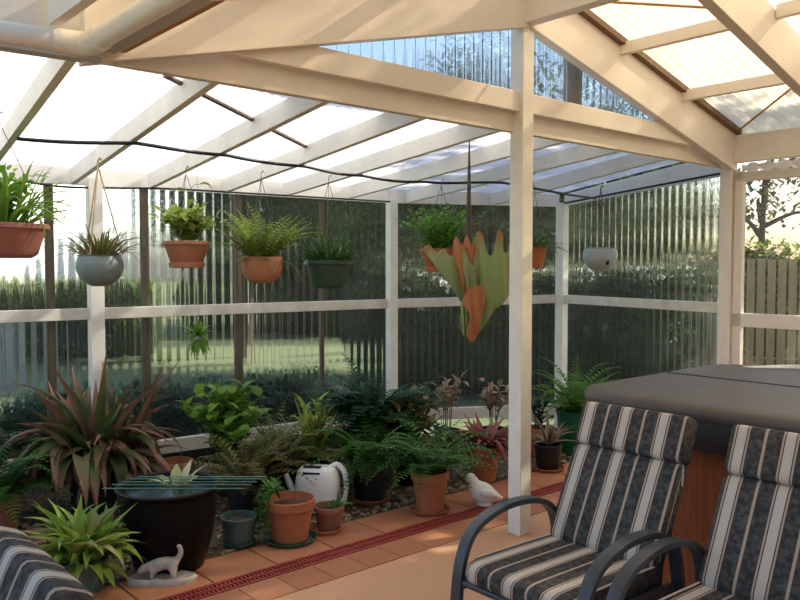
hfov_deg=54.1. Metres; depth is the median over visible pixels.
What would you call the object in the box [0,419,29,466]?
shrub
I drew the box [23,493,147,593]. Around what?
leaf plant
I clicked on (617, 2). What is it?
strap
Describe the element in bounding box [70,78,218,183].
rafter
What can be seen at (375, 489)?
pot
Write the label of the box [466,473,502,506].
bird ornament
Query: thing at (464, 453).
leaf plant
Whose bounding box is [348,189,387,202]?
wall plate
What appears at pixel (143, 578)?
stone ornament
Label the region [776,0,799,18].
roof purlin
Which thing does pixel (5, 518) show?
pot
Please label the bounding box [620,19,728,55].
purlin
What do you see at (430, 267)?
pot
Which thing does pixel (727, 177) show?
end post
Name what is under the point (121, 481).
stake
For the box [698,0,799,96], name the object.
rafter
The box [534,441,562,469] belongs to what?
pot
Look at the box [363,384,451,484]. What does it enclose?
shrub
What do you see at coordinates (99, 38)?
gutter
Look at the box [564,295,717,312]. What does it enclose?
wall rail
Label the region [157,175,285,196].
wall plate
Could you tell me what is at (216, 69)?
tie beam
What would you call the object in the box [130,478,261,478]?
stake
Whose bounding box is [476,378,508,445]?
coleus
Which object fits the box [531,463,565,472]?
saucer
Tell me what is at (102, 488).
stake
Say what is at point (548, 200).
wall plate
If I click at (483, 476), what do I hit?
pot
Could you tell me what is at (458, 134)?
rafter
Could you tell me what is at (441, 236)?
hanging basket
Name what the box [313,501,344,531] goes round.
pot
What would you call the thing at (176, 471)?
plant
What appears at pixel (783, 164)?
flashing strip
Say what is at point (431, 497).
pot
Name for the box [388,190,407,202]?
wall plate
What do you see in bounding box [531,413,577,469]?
dracaena
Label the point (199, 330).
air plant
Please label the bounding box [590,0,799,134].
roof panel
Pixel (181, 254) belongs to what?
pot
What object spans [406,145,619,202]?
rafter
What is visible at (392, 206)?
post
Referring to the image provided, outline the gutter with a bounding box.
[0,0,191,56]
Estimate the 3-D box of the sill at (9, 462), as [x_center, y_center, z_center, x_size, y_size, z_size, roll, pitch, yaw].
[-3.296,1.202,5.168,2.510,0.110,0.045,-2,3,-36]
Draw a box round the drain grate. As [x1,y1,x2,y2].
[157,481,563,599]
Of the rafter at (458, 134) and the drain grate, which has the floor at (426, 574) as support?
the drain grate
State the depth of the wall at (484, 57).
4.65 m
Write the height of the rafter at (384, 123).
0.339 m
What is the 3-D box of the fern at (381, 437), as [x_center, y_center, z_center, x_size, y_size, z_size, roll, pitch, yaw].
[-0.204,1.245,6.161,0.340,0.280,0.340,0,2,0]
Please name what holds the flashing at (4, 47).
attached to the gutter
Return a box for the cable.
[17,137,595,198]
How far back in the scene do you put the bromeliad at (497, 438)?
5.95 m
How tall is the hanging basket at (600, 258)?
0.738 m
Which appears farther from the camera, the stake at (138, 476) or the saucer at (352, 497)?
the saucer at (352, 497)
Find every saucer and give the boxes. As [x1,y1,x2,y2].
[222,537,255,549]
[263,529,316,548]
[309,523,341,535]
[349,492,390,505]
[409,503,450,516]
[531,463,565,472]
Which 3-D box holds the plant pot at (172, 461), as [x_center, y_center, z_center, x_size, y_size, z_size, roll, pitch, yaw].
[-1.561,1.265,5.458,0.250,0.300,0.250,0,2,0]
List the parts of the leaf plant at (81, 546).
pot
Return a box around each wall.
[0,181,385,495]
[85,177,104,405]
[319,30,653,120]
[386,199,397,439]
[398,203,555,434]
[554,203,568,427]
[567,176,719,395]
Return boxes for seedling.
[313,490,353,531]
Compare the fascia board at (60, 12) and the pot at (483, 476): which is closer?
the fascia board at (60, 12)
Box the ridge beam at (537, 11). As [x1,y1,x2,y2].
[526,0,619,24]
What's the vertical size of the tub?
0.460 m
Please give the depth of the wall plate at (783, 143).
6.17 m
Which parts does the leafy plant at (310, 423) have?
pot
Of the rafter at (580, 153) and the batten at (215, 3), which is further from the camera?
the rafter at (580, 153)
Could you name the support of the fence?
on the lawn
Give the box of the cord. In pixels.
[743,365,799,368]
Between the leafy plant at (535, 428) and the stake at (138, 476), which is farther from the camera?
the leafy plant at (535, 428)
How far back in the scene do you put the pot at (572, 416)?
6.83 m
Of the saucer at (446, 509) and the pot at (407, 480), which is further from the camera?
the pot at (407, 480)
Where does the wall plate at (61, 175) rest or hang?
on the wall at (282, 353)
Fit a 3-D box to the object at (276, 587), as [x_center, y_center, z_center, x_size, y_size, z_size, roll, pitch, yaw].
[-1.017,1.491,3.693,9.424,0.008,0.220,-2,3,-41]
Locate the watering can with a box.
[279,462,348,512]
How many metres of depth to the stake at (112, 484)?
4.23 m
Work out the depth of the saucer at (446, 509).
5.18 m
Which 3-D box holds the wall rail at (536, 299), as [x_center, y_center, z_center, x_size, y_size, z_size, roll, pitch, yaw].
[0.775,0.010,7.741,1.852,0.105,0.045,-1,3,-20]
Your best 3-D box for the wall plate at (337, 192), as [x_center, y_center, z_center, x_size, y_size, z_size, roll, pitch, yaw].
[-0.720,-0.963,6.987,0.511,0.125,0.030,-2,3,-36]
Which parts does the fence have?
rail, rail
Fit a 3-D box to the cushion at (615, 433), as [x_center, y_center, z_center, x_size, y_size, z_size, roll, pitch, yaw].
[1.036,0.583,3.470,0.156,0.208,0.520,-2,3,-41]
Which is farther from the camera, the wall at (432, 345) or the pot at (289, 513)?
the wall at (432, 345)
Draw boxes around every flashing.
[0,43,101,64]
[105,0,213,53]
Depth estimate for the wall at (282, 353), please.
6.34 m
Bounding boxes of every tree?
[559,162,755,223]
[559,179,621,202]
[598,162,745,227]
[737,157,799,249]
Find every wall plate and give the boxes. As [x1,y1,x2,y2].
[0,163,147,186]
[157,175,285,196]
[294,185,344,199]
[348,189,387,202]
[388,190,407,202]
[412,192,491,204]
[533,194,558,206]
[564,163,719,203]
[734,127,799,162]
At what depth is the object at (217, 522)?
5.42 m
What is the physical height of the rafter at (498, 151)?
0.339 m
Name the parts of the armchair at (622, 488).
seat frame, frame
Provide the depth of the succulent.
4.61 m
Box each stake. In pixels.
[102,488,244,488]
[112,484,250,484]
[121,481,256,482]
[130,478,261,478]
[138,476,266,476]
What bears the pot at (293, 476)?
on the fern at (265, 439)
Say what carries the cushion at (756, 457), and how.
on the armchair at (752, 551)
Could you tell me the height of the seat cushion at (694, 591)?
0.100 m
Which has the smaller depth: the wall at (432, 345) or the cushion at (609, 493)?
the cushion at (609, 493)
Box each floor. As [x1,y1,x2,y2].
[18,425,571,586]
[200,492,554,599]
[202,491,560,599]
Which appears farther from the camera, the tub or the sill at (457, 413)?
the sill at (457, 413)
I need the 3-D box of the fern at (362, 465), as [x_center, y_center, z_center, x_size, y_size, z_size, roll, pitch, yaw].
[-0.212,1.093,5.556,0.910,0.608,0.984,1,3,14]
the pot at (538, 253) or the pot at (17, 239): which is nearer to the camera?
the pot at (17, 239)
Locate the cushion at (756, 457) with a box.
[724,425,799,487]
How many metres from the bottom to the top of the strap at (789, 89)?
0.214 m
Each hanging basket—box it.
[0,111,87,257]
[37,157,167,285]
[148,166,228,267]
[211,171,321,282]
[294,175,366,287]
[395,179,486,271]
[488,172,571,267]
[583,185,617,270]
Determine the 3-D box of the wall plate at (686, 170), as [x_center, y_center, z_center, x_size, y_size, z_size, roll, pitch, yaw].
[2.227,-1.098,7.268,0.025,0.335,1.882,-2,3,-34]
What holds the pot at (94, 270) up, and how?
on the hanging basket at (103, 266)
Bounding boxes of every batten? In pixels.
[120,1,223,52]
[578,9,741,134]
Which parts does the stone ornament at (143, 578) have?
dish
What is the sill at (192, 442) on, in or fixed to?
attached to the wall at (282, 353)
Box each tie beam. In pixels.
[105,55,721,167]
[221,46,693,145]
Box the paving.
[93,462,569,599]
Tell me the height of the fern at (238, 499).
0.612 m
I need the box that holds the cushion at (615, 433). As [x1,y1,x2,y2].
[576,401,697,464]
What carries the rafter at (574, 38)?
attached to the ridge beam at (537, 11)
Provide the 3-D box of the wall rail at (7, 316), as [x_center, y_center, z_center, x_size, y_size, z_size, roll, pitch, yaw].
[-3.296,0.134,5.121,2.510,0.085,0.045,-2,3,-36]
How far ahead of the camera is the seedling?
4.82 m
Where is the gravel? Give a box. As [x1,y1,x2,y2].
[17,436,570,583]
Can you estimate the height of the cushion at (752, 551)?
0.418 m
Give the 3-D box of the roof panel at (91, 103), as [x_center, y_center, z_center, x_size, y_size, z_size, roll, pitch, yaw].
[-0.386,-1.078,5.538,6.415,0.229,3.090,-2,3,-36]
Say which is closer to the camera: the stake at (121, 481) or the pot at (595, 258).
the stake at (121, 481)
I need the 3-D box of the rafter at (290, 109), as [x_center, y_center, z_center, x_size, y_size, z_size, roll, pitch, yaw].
[-1.140,-0.984,4.985,0.042,0.339,2.681,-2,3,-36]
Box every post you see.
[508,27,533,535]
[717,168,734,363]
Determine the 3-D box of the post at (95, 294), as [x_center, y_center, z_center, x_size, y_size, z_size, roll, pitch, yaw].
[-2.260,0.273,5.837,0.100,2.350,0.100,-2,3,-36]
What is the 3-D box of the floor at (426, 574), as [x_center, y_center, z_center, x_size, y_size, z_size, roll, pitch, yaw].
[2.501,1.662,0.693,11.200,0.080,9.400,-2,3,-41]
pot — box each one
[0,222,49,257]
[0,492,23,528]
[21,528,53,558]
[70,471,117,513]
[75,255,123,285]
[157,456,193,470]
[162,241,210,267]
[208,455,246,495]
[220,510,256,544]
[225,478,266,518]
[241,257,282,282]
[262,465,297,493]
[264,490,314,544]
[304,260,352,287]
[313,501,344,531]
[349,455,390,501]
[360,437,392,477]
[395,454,416,484]
[411,467,448,513]
[419,248,452,271]
[466,444,499,482]
[532,247,546,267]
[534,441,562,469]
[556,407,580,454]
[583,247,617,270]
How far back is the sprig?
5.13 m
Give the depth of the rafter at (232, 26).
3.63 m
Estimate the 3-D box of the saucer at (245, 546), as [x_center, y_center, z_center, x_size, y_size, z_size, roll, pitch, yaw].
[-0.953,1.435,4.641,0.200,0.032,0.200,0,2,0]
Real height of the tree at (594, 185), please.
6.048 m
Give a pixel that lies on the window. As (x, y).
(740, 319)
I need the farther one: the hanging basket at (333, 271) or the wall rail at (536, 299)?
the wall rail at (536, 299)
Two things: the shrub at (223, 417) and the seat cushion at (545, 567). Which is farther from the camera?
the shrub at (223, 417)
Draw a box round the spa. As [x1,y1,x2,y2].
[584,364,799,586]
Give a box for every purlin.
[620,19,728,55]
[681,73,784,101]
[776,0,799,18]
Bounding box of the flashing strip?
[741,158,799,171]
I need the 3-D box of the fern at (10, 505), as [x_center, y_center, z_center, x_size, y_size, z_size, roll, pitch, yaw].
[-2.479,1.129,4.851,0.940,0.624,0.966,0,3,10]
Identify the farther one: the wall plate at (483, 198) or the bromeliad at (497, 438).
the wall plate at (483, 198)
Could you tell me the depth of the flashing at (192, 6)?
2.68 m
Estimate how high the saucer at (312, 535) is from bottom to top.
0.032 m
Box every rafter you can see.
[0,58,75,160]
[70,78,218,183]
[79,0,530,66]
[148,96,328,186]
[222,112,425,191]
[283,125,499,196]
[342,137,565,198]
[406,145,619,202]
[490,154,666,205]
[529,13,736,171]
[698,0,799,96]
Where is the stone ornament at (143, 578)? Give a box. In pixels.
[127,544,196,586]
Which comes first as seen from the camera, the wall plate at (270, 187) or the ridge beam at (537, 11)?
the ridge beam at (537, 11)
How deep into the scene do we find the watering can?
5.23 m
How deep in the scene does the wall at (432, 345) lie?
7.74 m
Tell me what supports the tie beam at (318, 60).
attached to the post at (522, 39)
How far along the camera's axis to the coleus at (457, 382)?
6.91 m
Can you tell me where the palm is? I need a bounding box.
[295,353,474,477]
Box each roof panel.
[0,51,678,193]
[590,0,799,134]
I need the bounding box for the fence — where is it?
[743,258,799,365]
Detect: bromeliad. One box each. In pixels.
[0,349,187,513]
[447,412,508,482]
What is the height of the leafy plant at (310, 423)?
0.755 m
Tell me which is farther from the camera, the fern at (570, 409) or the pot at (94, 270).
the fern at (570, 409)
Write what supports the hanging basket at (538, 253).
hanging from the rafter at (580, 153)
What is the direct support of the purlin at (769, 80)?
attached to the rafter at (755, 23)
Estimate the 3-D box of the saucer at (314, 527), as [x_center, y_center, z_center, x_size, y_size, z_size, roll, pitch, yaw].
[-0.463,1.425,4.866,0.200,0.032,0.200,0,2,0]
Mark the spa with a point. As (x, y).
(719, 397)
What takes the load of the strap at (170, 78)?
attached to the rafter at (290, 109)
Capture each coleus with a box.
[423,370,468,453]
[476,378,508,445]
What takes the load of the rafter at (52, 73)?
attached to the tie beam at (216, 69)
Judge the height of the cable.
0.069 m
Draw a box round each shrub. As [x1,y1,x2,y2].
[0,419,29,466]
[175,379,272,495]
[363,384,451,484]
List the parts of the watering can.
spout, handle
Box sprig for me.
[176,182,212,212]
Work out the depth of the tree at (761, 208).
14.42 m
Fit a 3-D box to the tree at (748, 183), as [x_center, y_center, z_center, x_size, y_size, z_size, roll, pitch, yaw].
[3.517,-1.767,13.114,4.995,5.918,3.001,0,2,6]
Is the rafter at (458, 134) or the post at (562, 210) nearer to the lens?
the rafter at (458, 134)
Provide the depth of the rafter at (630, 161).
6.68 m
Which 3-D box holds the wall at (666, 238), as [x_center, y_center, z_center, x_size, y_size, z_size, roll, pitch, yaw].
[2.205,0.127,7.306,0.016,2.415,1.882,-2,3,-34]
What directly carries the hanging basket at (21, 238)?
hanging from the rafter at (52, 73)
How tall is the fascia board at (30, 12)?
0.700 m
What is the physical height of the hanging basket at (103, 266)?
0.825 m
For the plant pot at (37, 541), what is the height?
0.170 m
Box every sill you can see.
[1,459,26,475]
[153,418,348,453]
[413,404,555,419]
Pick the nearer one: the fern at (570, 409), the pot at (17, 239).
the pot at (17, 239)
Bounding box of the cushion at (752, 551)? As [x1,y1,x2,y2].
[699,474,799,599]
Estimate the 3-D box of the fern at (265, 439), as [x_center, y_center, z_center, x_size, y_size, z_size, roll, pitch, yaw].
[-0.844,1.071,5.576,0.975,0.677,1.000,0,2,6]
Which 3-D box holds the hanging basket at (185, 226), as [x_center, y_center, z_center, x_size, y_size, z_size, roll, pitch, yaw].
[-1.436,-0.559,5.294,0.505,0.686,0.493,-2,3,-31]
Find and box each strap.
[163,75,306,147]
[611,1,705,8]
[738,88,790,130]
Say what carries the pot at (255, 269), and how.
on the hanging basket at (268, 269)
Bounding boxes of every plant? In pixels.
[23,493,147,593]
[152,459,207,485]
[175,188,214,358]
[278,392,344,468]
[428,426,466,477]
[531,396,553,455]
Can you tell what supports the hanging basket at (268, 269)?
hanging from the rafter at (384, 123)
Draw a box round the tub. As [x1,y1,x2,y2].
[114,470,221,573]
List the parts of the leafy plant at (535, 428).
pot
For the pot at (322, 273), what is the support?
on the hanging basket at (333, 271)
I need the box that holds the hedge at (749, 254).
[743,236,799,364]
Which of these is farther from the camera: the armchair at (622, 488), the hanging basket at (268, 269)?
the hanging basket at (268, 269)
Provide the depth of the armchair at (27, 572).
1.65 m
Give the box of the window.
[731,167,799,363]
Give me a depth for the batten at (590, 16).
5.53 m
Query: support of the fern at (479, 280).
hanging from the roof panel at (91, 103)
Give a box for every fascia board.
[0,0,79,30]
[48,0,96,26]
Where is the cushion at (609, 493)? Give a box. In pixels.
[550,443,685,570]
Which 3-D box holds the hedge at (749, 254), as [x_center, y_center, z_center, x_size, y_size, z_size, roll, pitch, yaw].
[6.765,0.207,13.720,2.730,2.658,1.665,1,3,26]
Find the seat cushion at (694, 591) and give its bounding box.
[665,584,747,599]
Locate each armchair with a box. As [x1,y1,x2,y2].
[0,526,93,599]
[450,401,697,599]
[606,425,799,599]
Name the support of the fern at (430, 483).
on the saucer at (446, 509)
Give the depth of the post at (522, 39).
4.75 m
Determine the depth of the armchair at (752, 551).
2.92 m
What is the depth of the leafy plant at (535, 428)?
6.84 m
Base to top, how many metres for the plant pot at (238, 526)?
0.165 m
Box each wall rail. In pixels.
[0,308,88,322]
[105,299,387,318]
[398,295,556,307]
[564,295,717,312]
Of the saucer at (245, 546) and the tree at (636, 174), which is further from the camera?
the tree at (636, 174)
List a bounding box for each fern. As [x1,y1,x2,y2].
[0,429,77,528]
[169,431,314,518]
[202,397,349,493]
[299,403,426,501]
[366,418,507,513]
[423,141,509,342]
[505,354,620,454]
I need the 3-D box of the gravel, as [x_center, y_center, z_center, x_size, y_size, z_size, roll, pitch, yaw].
[-0.789,1.393,6.003,5.494,0.037,2.019,-2,3,-40]
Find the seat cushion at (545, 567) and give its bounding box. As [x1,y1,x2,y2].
[467,535,658,599]
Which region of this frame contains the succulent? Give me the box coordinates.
[252,476,314,544]
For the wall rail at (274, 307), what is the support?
attached to the wall at (282, 353)

